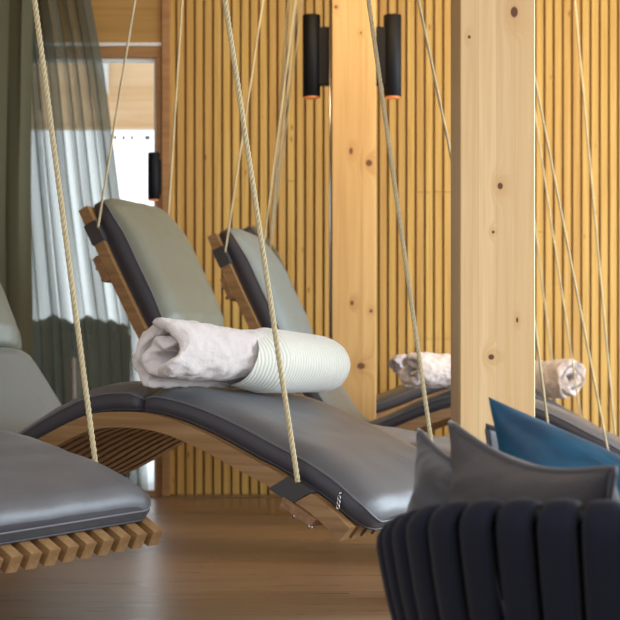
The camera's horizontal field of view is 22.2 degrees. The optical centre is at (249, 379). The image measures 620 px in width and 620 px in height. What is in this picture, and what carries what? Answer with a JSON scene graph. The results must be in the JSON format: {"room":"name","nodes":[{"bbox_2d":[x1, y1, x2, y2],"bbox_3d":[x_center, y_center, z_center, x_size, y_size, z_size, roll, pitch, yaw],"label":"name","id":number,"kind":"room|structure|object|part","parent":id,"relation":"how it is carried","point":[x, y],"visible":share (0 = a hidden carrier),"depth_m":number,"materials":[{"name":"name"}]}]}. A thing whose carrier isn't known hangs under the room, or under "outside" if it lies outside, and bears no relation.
{"room":"spa","nodes":[
{"label":"spa","id":0,"kind":"room"},
{"bbox_2d":[0,496,391,619],"bbox_3d":[0.700,0.685,3.150,8.400,0.050,12.300,0,0,0],"label":"floor","id":1,"kind":"structure","parent":0,"point":[213,558],"depth_m":5.28,"materials":[{"name":"brown wood"}]},
{"bbox_2d":[331,0,375,420],"bbox_3d":[0.504,-0.890,7.760,0.213,3.100,0.200,0,0,0],"label":"timber post","id":2,"kind":"object","parent":1,"relation":"on","point":[353,66],"visible":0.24,"depth_m":7.66,"materials":[{"name":"brown wood"}]},
{"bbox_2d":[303,13,328,99],"bbox_3d":[0.328,-1.585,7.750,0.140,0.406,0.088,0,0,0],"label":"wall lamp","id":3,"kind":"object","parent":2,"relation":"attached to","point":[315,37],"visible":1,"depth_m":7.72,"materials":[{"name":"black metal"}]},
{"bbox_2d":[329,0,330,338],"bbox_3d":[0.391,-0.890,7.700,0.012,3.100,0.012,0,0,0],"label":"cable conduit","id":4,"kind":"object","parent":2,"relation":"attached to","point":[329,0],"visible":0.48,"depth_m":7.69,"materials":[{"name":"silver metal"}]},
{"bbox_2d":[376,13,400,99],"bbox_3d":[0.677,-1.585,7.750,0.132,0.406,0.088,0,0,0],"label":"wall lamp","id":5,"kind":"object","parent":2,"relation":"attached to","point":[388,37],"visible":0.91,"depth_m":7.71,"materials":[{"name":"black metal"}]},
{"bbox_2d":[451,0,534,442],"bbox_3d":[0.721,-0.890,4.710,0.218,3.100,0.220,0,0,0],"label":"timber post","id":6,"kind":"object","parent":1,"relation":"on","point":[493,41],"visible":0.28,"depth_m":4.60,"materials":[{"name":"brown wood"}]},
{"bbox_2d":[376,498,619,619],"bbox_3d":[0.798,0.414,2.610,1.180,0.496,1.100,0,0,0],"label":"armchair","id":7,"kind":"object","parent":1,"relation":"on","point":[559,558],"visible":0.99,"depth_m":2.26,"materials":[{"name":"black fabric"}]},
{"bbox_2d":[407,428,452,511],"bbox_3d":[0.358,0.236,2.751,0.135,0.296,0.272,0,0,-38],"label":"throw pillow","id":8,"kind":"object","parent":7,"relation":"on","point":[433,470],"visible":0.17,"depth_m":2.76,"materials":[{"name":"grey fabric"}]},
{"bbox_2d":[485,423,498,449],"bbox_3d":[0.664,0.230,3.100,0.462,0.290,0.124,0,0,13],"label":"throw pillow","id":9,"kind":"object","parent":7,"relation":"on","point":[490,434],"visible":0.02,"depth_m":3.13,"materials":[{"name":"grey fabric"}]},
{"bbox_3d":[0.798,0.228,2.562,1.134,0.107,0.958,0,0,0],"label":"rail","id":10,"kind":"part","parent":7,"relation":"part of","materials":[{"name":"black fabric"}]},
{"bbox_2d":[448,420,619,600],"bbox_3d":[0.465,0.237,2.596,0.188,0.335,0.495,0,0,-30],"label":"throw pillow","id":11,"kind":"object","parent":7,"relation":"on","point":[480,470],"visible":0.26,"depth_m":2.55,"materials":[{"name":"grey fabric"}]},
{"bbox_2d":[489,398,619,495],"bbox_3d":[0.663,0.205,2.848,0.472,0.345,0.239,0,0,34],"label":"throw pillow","id":12,"kind":"object","parent":7,"relation":"on","point":[520,435],"visible":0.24,"depth_m":2.87,"materials":[{"name":"blue fabric"}]},
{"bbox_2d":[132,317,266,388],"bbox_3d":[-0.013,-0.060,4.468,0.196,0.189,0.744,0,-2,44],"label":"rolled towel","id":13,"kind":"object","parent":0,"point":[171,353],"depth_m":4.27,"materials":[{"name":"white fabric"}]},
{"bbox_2d":[51,0,619,495],"bbox_3d":[0.689,-0.880,8.989,8.380,3.076,0.159,0,0,0],"label":"wall","id":14,"kind":"structure","parent":0,"point":[208,129],"depth_m":8.92,"materials":[{"name":"brown wood"}]},
{"bbox_2d":[54,43,161,496],"bbox_3d":[-1.999,-0.622,8.958,3.002,2.558,0.117,0,0,0],"label":"window","id":15,"kind":"structure","parent":14,"relation":"in","point":[110,52],"depth_m":8.91,"materials":[{"name":"brown wood"}]},
{"bbox_2d":[148,152,161,200],"bbox_3d":[-0.537,-1.145,8.900,0.078,0.271,0.066,0,0,0],"label":"wall lamp","id":16,"kind":"object","parent":15,"relation":"attached to","point":[154,163],"visible":1,"depth_m":8.87,"materials":[{"name":"black metal"}]},
{"bbox_2d":[162,0,170,496],"bbox_3d":[-0.473,-0.880,8.979,0.049,3.076,0.180,0,0,0],"label":"trim","id":17,"kind":"structure","parent":14,"relation":"attached to","point":[166,4],"depth_m":8.89,"materials":[{"name":"brown wood"}]},
{"bbox_2d":[175,494,279,496],"bbox_3d":[2.228,0.651,8.903,5.304,0.013,0.012,0,0,0],"label":"baseboard","id":18,"kind":"structure","parent":14,"relation":"attached to","point":[176,495],"depth_m":8.90,"materials":[{"name":"brown wood"}]},
{"bbox_3d":[0.700,-2.490,5.400,8.400,0.100,7.600,0,0,0],"label":"ceiling","id":19,"kind":"structure","parent":0,"visible":0},
{"bbox_2d":[0,0,162,572],"bbox_3d":[-1.264,-0.942,4.300,2.108,3.002,0.728,0,0,38],"label":"lounger","id":20,"kind":"object","parent":19,"relation":"hanging from","point":[56,503],"visible":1,"depth_m":3.79,"materials":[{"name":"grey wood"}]},
{"bbox_2d":[0,430,149,544],"bbox_3d":[-0.700,0.251,3.885,0.685,0.252,0.672,0,0,38],"label":"cushion","id":21,"kind":"object","parent":20,"relation":"on","point":[50,494],"depth_m":3.78,"materials":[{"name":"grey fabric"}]},
{"bbox_2d":[0,0,432,540],"bbox_3d":[-0.408,-1.019,4.743,2.057,2.847,0.728,0,0,31],"label":"lounger","id":22,"kind":"object","parent":19,"relation":"hanging from","point":[330,467],"visible":0.91,"depth_m":4.26,"materials":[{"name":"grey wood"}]},
{"bbox_2d":[0,283,20,349],"bbox_3d":[-1.076,-0.355,5.158,0.370,0.562,0.669,0,0,31],"label":"cushion","id":23,"kind":"object","parent":22,"relation":"on","point":[10,337],"depth_m":5.28,"materials":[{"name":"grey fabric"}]},
{"bbox_2d":[0,347,60,432],"bbox_3d":[-0.810,0.081,4.999,0.368,0.381,0.669,0,0,31],"label":"cushion","id":24,"kind":"object","parent":22,"relation":"on","point":[26,396],"depth_m":5.10,"materials":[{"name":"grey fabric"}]},
{"bbox_2d":[18,381,164,438],"bbox_3d":[-0.390,0.138,4.748,0.613,0.270,0.672,0,0,31],"label":"cushion","id":25,"kind":"object","parent":22,"relation":"on","point":[131,396],"depth_m":4.42,"materials":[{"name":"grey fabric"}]},
{"bbox_2d":[132,317,349,392],"bbox_3d":[-0.004,-0.065,4.458,0.235,0.206,0.743,0,0,44],"label":"roll","id":26,"kind":"object","parent":22,"relation":"on","point":[171,353],"visible":0.97,"depth_m":4.35,"materials":[{"name":"white fabric"}]},
{"bbox_2d":[145,386,415,530],"bbox_3d":[0.178,0.200,4.407,0.706,0.368,0.672,0,0,31],"label":"cushion","id":27,"kind":"object","parent":22,"relation":"on","point":[365,473],"depth_m":4.18,"materials":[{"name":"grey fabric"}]},
{"bbox_3d":[0.226,0.303,3.984,0.012,0.046,0.019,0,0,31],"label":"zipper pull","id":28,"kind":"part","parent":22,"relation":"part of","materials":[{"name":"silver metal"}]},
{"bbox_2d":[78,0,548,456],"bbox_3d":[0.363,-0.963,6.110,1.969,2.959,0.665,0,0,21],"label":"lounger","id":29,"kind":"object","parent":19,"relation":"hanging from","point":[154,270],"visible":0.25,"depth_m":6.15,"materials":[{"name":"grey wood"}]},
{"bbox_2d":[94,199,223,326],"bbox_3d":[-0.354,-0.438,6.402,0.351,0.576,0.609,0,0,21],"label":"cushion","id":30,"kind":"object","parent":29,"relation":"on","point":[156,263],"depth_m":6.18,"materials":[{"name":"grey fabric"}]},
{"bbox_2d":[372,424,435,442],"bbox_3d":[0.366,0.198,6.124,0.609,0.138,0.612,0,0,21],"label":"cushion","id":31,"kind":"object","parent":29,"relation":"on","point":[409,436],"depth_m":6.04,"materials":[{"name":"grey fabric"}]},
{"bbox_2d":[410,436,450,455],"bbox_3d":[0.969,0.345,5.891,0.681,0.250,0.612,0,0,21],"label":"cushion","id":32,"kind":"object","parent":29,"relation":"on","point":[443,442],"depth_m":5.89,"materials":[{"name":"grey fabric"}]},
{"bbox_2d":[242,0,581,418],"bbox_3d":[0.892,-1.012,8.200,1.940,2.860,0.584,0,0,0],"label":"lounger","id":33,"kind":"object","parent":19,"relation":"hanging from","point":[387,402],"visible":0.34,"depth_m":7.97,"materials":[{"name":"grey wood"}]},
{"bbox_2d":[243,226,298,298],"bbox_3d":[0.123,-0.498,8.213,0.329,0.582,0.529,0,0,0],"label":"cushion","id":34,"kind":"object","parent":33,"relation":"on","point":[250,229],"depth_m":8.00,"materials":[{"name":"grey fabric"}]},
{"bbox_2d":[388,354,405,373],"bbox_3d":[0.943,-0.081,8.263,0.433,0.116,0.150,0,0,-6],"label":"roll","id":35,"kind":"object","parent":33,"relation":"on","point":[395,363],"visible":0.12,"depth_m":8.22,"materials":[{"name":"white fabric"}]},
{"bbox_2d":[376,384,448,412],"bbox_3d":[0.869,0.065,8.214,0.632,0.217,0.532,0,0,0],"label":"cushion","id":36,"kind":"object","parent":33,"relation":"on","point":[392,400],"depth_m":7.95,"materials":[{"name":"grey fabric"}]},
{"bbox_2d":[535,392,578,415],"bbox_3d":[1.523,0.192,8.214,0.679,0.419,0.532,0,0,0],"label":"cushion","id":37,"kind":"object","parent":33,"relation":"on","point":[538,396],"depth_m":7.99,"materials":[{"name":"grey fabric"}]},
{"bbox_2d":[535,359,585,398],"bbox_3d":[1.519,-0.005,8.126,0.210,0.204,0.402,0,0,-36],"label":"roll","id":38,"kind":"object","parent":33,"relation":"on","point":[558,378],"visible":0.69,"depth_m":7.99,"materials":[{"name":"white fabric"}]},
{"bbox_2d":[207,0,619,454],"bbox_3d":[0.830,-0.976,7.120,1.963,2.931,0.604,0,0,16],"label":"lounger","id":39,"kind":"object","parent":19,"relation":"hanging from","point":[236,252],"visible":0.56,"depth_m":7.08,"materials":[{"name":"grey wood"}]},
{"bbox_2d":[220,228,312,333],"bbox_3d":[0.088,-0.400,7.349,0.338,0.587,0.549,0,0,16],"label":"cushion","id":40,"kind":"object","parent":39,"relation":"on","point":[243,252],"depth_m":7.12,"materials":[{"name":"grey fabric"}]},
{"bbox_2d":[304,385,369,421],"bbox_3d":[0.356,0.060,7.271,0.348,0.414,0.549,0,0,16],"label":"cushion","id":41,"kind":"object","parent":39,"relation":"on","point":[338,397],"depth_m":7.16,"materials":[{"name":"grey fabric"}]},
{"bbox_2d":[367,390,450,426],"bbox_3d":[0.818,0.153,7.138,0.627,0.236,0.552,0,0,16],"label":"cushion","id":42,"kind":"object","parent":39,"relation":"on","point":[440,401],"depth_m":6.89,"materials":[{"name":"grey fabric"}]},
{"bbox_2d":[398,352,450,387],"bbox_3d":[0.877,-0.040,6.899,0.483,0.172,0.191,1,0,-21],"label":"roll","id":43,"kind":"object","parent":39,"relation":"on","point":[436,367],"visible":0.41,"depth_m":6.80,"materials":[{"name":"white fabric"}]},
{"bbox_2d":[535,399,619,454],"bbox_3d":[1.448,0.263,6.955,0.685,0.415,0.552,0,0,16],"label":"cushion","id":44,"kind":"object","parent":39,"relation":"on","point":[572,423],"depth_m":6.72,"materials":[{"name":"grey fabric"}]},
{"bbox_3d":[-1.950,-2.400,8.550,2.700,0.039,0.039,0,0,0],"label":"rail","id":45,"kind":"object","parent":19,"relation":"attached to","visible":0},
{"bbox_2d":[0,0,32,358],"bbox_3d":[-1.816,-0.870,8.463,1.348,3.012,0.082,0,0,0],"label":"curtain","id":46,"kind":"object","parent":45,"relation":"hanging from","point":[16,16],"visible":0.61,"depth_m":8.47,"materials":[{"name":"fabric"}]},
{"bbox_2d":[31,0,145,490],"bbox_3d":[-1.208,-0.870,8.593,1.309,3.012,0.150,0,0,0],"label":"sheer curtain","id":47,"kind":"object","parent":45,"relation":"hanging from","point":[85,65],"visible":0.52,"depth_m":8.59,"materials":[{"name":"white fabric"}]},
{"label":"outside","id":48,"kind":"structure","parent":0,"visible":0},
{"bbox_2d":[41,63,153,130],"bbox_3d":[-2.100,-2.345,11.660,3.800,0.990,0.120,0,0,0],"label":"soffit","id":49,"kind":"object","parent":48,"point":[136,104],"depth_m":11.60,"materials":[{"name":"beige wood"}]},
{"bbox_2d":[103,63,108,95],"bbox_3d":[-1.117,-2.275,11.530,0.167,0.400,0.100,0,0,0],"label":"trim","id":50,"kind":"structure","parent":49,"relation":"attached to","point":[105,65],"depth_m":11.48,"materials":[{"name":"white paint"}]},
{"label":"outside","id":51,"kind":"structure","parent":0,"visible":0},
{"bbox_2d":[145,460,153,489],"bbox_3d":[-3.000,0.695,13.650,10.000,0.050,8.700,0,0,0],"label":"terrace","id":52,"kind":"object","parent":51,"point":[149,467],"depth_m":11.08,"materials":[{"name":"white"}]},
{"bbox_2d":[73,358,76,397],"bbox_3d":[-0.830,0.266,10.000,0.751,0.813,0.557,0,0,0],"label":"post","id":53,"kind":"object","parent":52,"relation":"on","point":[74,359],"visible":0.02,"depth_m":9.87,"materials":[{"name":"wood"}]},
{"bbox_2d":[41,315,116,383],"bbox_3d":[-2.445,0.105,10.900,3.229,1.129,0.200,0,0,0],"label":"hedge","id":54,"kind":"object","parent":52,"relation":"on","point":[110,320],"visible":0.05,"depth_m":10.80,"materials":[{"name":"green plant"}]}
]}

